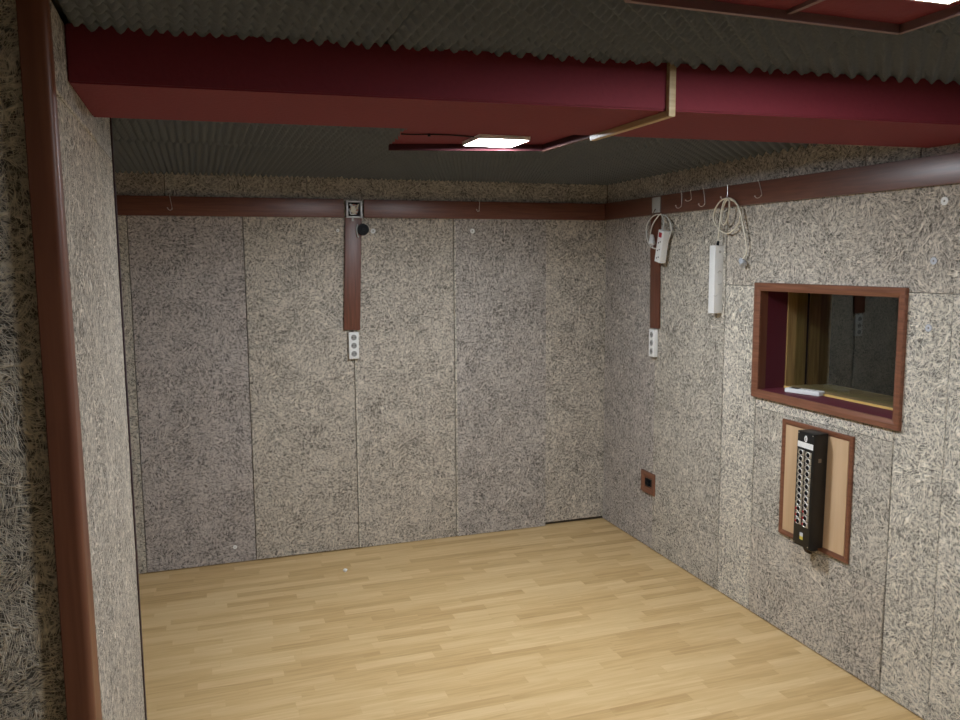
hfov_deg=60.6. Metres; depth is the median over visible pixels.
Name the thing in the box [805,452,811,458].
socket
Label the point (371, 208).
wooden rail
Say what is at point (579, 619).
floor
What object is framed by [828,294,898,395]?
wall
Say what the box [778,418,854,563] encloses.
framed board
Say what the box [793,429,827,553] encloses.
box
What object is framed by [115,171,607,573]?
wall
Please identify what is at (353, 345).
socket
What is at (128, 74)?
ceiling beam
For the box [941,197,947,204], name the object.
washer
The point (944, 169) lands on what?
wooden rail
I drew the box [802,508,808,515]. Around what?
socket
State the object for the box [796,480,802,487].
socket
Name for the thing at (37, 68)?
trim
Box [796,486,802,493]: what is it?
socket
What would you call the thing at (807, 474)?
socket
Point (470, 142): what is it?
diffuser
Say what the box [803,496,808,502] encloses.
socket
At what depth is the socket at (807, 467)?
3.43 m
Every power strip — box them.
[646,213,671,262]
[708,198,747,312]
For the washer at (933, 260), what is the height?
0.028 m
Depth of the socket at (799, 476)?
3.48 m
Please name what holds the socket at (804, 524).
attached to the box at (812, 448)
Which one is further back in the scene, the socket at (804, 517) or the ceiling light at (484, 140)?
the socket at (804, 517)
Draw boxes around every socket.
[348,332,358,358]
[350,334,357,340]
[350,342,357,348]
[351,350,357,357]
[641,469,654,496]
[649,329,657,356]
[795,498,801,505]
[795,505,801,511]
[795,511,800,517]
[795,517,800,524]
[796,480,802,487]
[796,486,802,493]
[796,492,801,499]
[797,461,803,468]
[797,467,803,474]
[797,474,802,480]
[798,449,804,455]
[798,455,803,461]
[801,521,807,528]
[802,502,808,509]
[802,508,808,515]
[802,515,807,521]
[803,483,809,490]
[803,489,809,496]
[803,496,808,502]
[804,464,810,471]
[804,471,810,477]
[804,477,809,484]
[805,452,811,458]
[805,458,810,464]
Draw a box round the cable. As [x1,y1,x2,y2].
[401,133,473,137]
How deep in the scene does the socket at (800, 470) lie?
3.47 m
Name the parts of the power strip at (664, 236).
cord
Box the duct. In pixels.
[590,62,675,140]
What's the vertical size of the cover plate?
0.091 m
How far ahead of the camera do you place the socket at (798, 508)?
3.49 m
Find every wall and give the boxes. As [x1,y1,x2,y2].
[0,0,66,719]
[50,0,144,719]
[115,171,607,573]
[602,143,959,719]
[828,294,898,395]
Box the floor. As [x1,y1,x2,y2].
[139,518,923,719]
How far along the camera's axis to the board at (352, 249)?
4.68 m
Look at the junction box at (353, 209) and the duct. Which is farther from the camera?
the junction box at (353, 209)
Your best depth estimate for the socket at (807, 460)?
3.43 m
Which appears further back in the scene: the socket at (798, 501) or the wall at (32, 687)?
the socket at (798, 501)
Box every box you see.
[345,200,362,220]
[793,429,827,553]
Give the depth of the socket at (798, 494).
3.49 m
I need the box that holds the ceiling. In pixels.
[51,0,959,185]
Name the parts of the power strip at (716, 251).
cord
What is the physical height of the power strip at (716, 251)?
0.559 m
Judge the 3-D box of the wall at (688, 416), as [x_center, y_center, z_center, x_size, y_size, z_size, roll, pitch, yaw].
[1.906,0.291,2.311,0.143,2.235,6.441,-3,7,-19]
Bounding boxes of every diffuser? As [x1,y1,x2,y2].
[467,139,525,146]
[927,0,954,2]
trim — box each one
[16,0,101,719]
[110,118,146,719]
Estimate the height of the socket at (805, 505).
0.025 m
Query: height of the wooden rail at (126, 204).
0.102 m
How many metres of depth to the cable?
3.12 m
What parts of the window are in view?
burgundy sill, wood sill, gap sill, wood sill, wood sill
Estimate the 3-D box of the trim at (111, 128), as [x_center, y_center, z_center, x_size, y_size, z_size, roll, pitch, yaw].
[-1.195,0.270,2.787,0.016,2.204,0.031,-3,7,-19]
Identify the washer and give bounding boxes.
[925,324,931,331]
[930,257,936,264]
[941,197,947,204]
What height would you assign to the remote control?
0.021 m
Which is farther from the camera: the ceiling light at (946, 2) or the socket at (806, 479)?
the socket at (806, 479)
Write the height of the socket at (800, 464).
0.025 m
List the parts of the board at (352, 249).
black round cap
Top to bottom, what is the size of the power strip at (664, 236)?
0.271 m
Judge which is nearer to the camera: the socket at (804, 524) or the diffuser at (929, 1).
the diffuser at (929, 1)
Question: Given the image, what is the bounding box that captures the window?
[751,282,908,430]
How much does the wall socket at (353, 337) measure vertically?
0.152 m
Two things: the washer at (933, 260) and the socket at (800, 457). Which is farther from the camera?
the socket at (800, 457)
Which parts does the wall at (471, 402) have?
acoustic panel, acoustic panel, acoustic panel, acoustic panel, acoustic panel, acoustic panel, acoustic panel, acoustic panel, acoustic panel, acoustic panel, acoustic panel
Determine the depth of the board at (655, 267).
4.63 m
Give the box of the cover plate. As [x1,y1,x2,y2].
[652,197,660,212]
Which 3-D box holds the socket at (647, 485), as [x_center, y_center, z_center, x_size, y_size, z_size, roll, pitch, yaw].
[0.989,0.722,4.837,0.012,0.128,0.152,-3,7,-19]
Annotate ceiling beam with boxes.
[64,23,959,147]
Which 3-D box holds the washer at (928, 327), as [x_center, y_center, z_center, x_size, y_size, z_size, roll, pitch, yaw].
[1.601,-0.114,2.933,0.003,0.028,0.028,-3,7,-19]
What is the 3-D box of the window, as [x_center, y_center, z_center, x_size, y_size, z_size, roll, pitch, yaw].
[1.613,-0.056,3.509,0.416,0.535,0.869,-3,7,-19]
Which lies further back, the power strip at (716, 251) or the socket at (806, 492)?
the power strip at (716, 251)
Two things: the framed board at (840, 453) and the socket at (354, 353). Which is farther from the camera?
the socket at (354, 353)
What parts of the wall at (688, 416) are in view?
acoustic panel, acoustic panel, acoustic panel, acoustic panel, acoustic panel, acoustic panel, acoustic panel, acoustic panel, acoustic panel, acoustic panel, acoustic panel, acoustic panel, acoustic panel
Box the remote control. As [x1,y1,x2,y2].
[785,387,824,395]
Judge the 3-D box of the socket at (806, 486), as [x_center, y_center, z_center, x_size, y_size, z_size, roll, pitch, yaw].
[1.368,0.532,3.442,0.006,0.025,0.035,-3,7,-19]
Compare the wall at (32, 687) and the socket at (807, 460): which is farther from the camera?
the socket at (807, 460)
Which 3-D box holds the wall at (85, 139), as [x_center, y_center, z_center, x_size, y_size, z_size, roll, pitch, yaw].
[-1.266,0.350,2.127,0.580,2.205,1.179,-3,7,-19]
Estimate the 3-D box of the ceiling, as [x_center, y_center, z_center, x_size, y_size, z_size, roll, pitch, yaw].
[-0.037,-0.730,1.567,4.204,0.173,6.531,-3,7,-19]
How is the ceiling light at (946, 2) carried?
attached to the ceiling
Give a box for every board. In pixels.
[344,218,368,329]
[650,215,660,328]
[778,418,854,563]
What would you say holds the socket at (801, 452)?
attached to the box at (812, 448)
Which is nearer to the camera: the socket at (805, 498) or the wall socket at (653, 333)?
the socket at (805, 498)
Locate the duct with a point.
(671, 69)
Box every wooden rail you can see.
[116,195,343,217]
[363,200,604,219]
[605,152,959,219]
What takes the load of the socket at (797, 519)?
attached to the box at (812, 448)
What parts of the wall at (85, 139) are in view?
acoustic panel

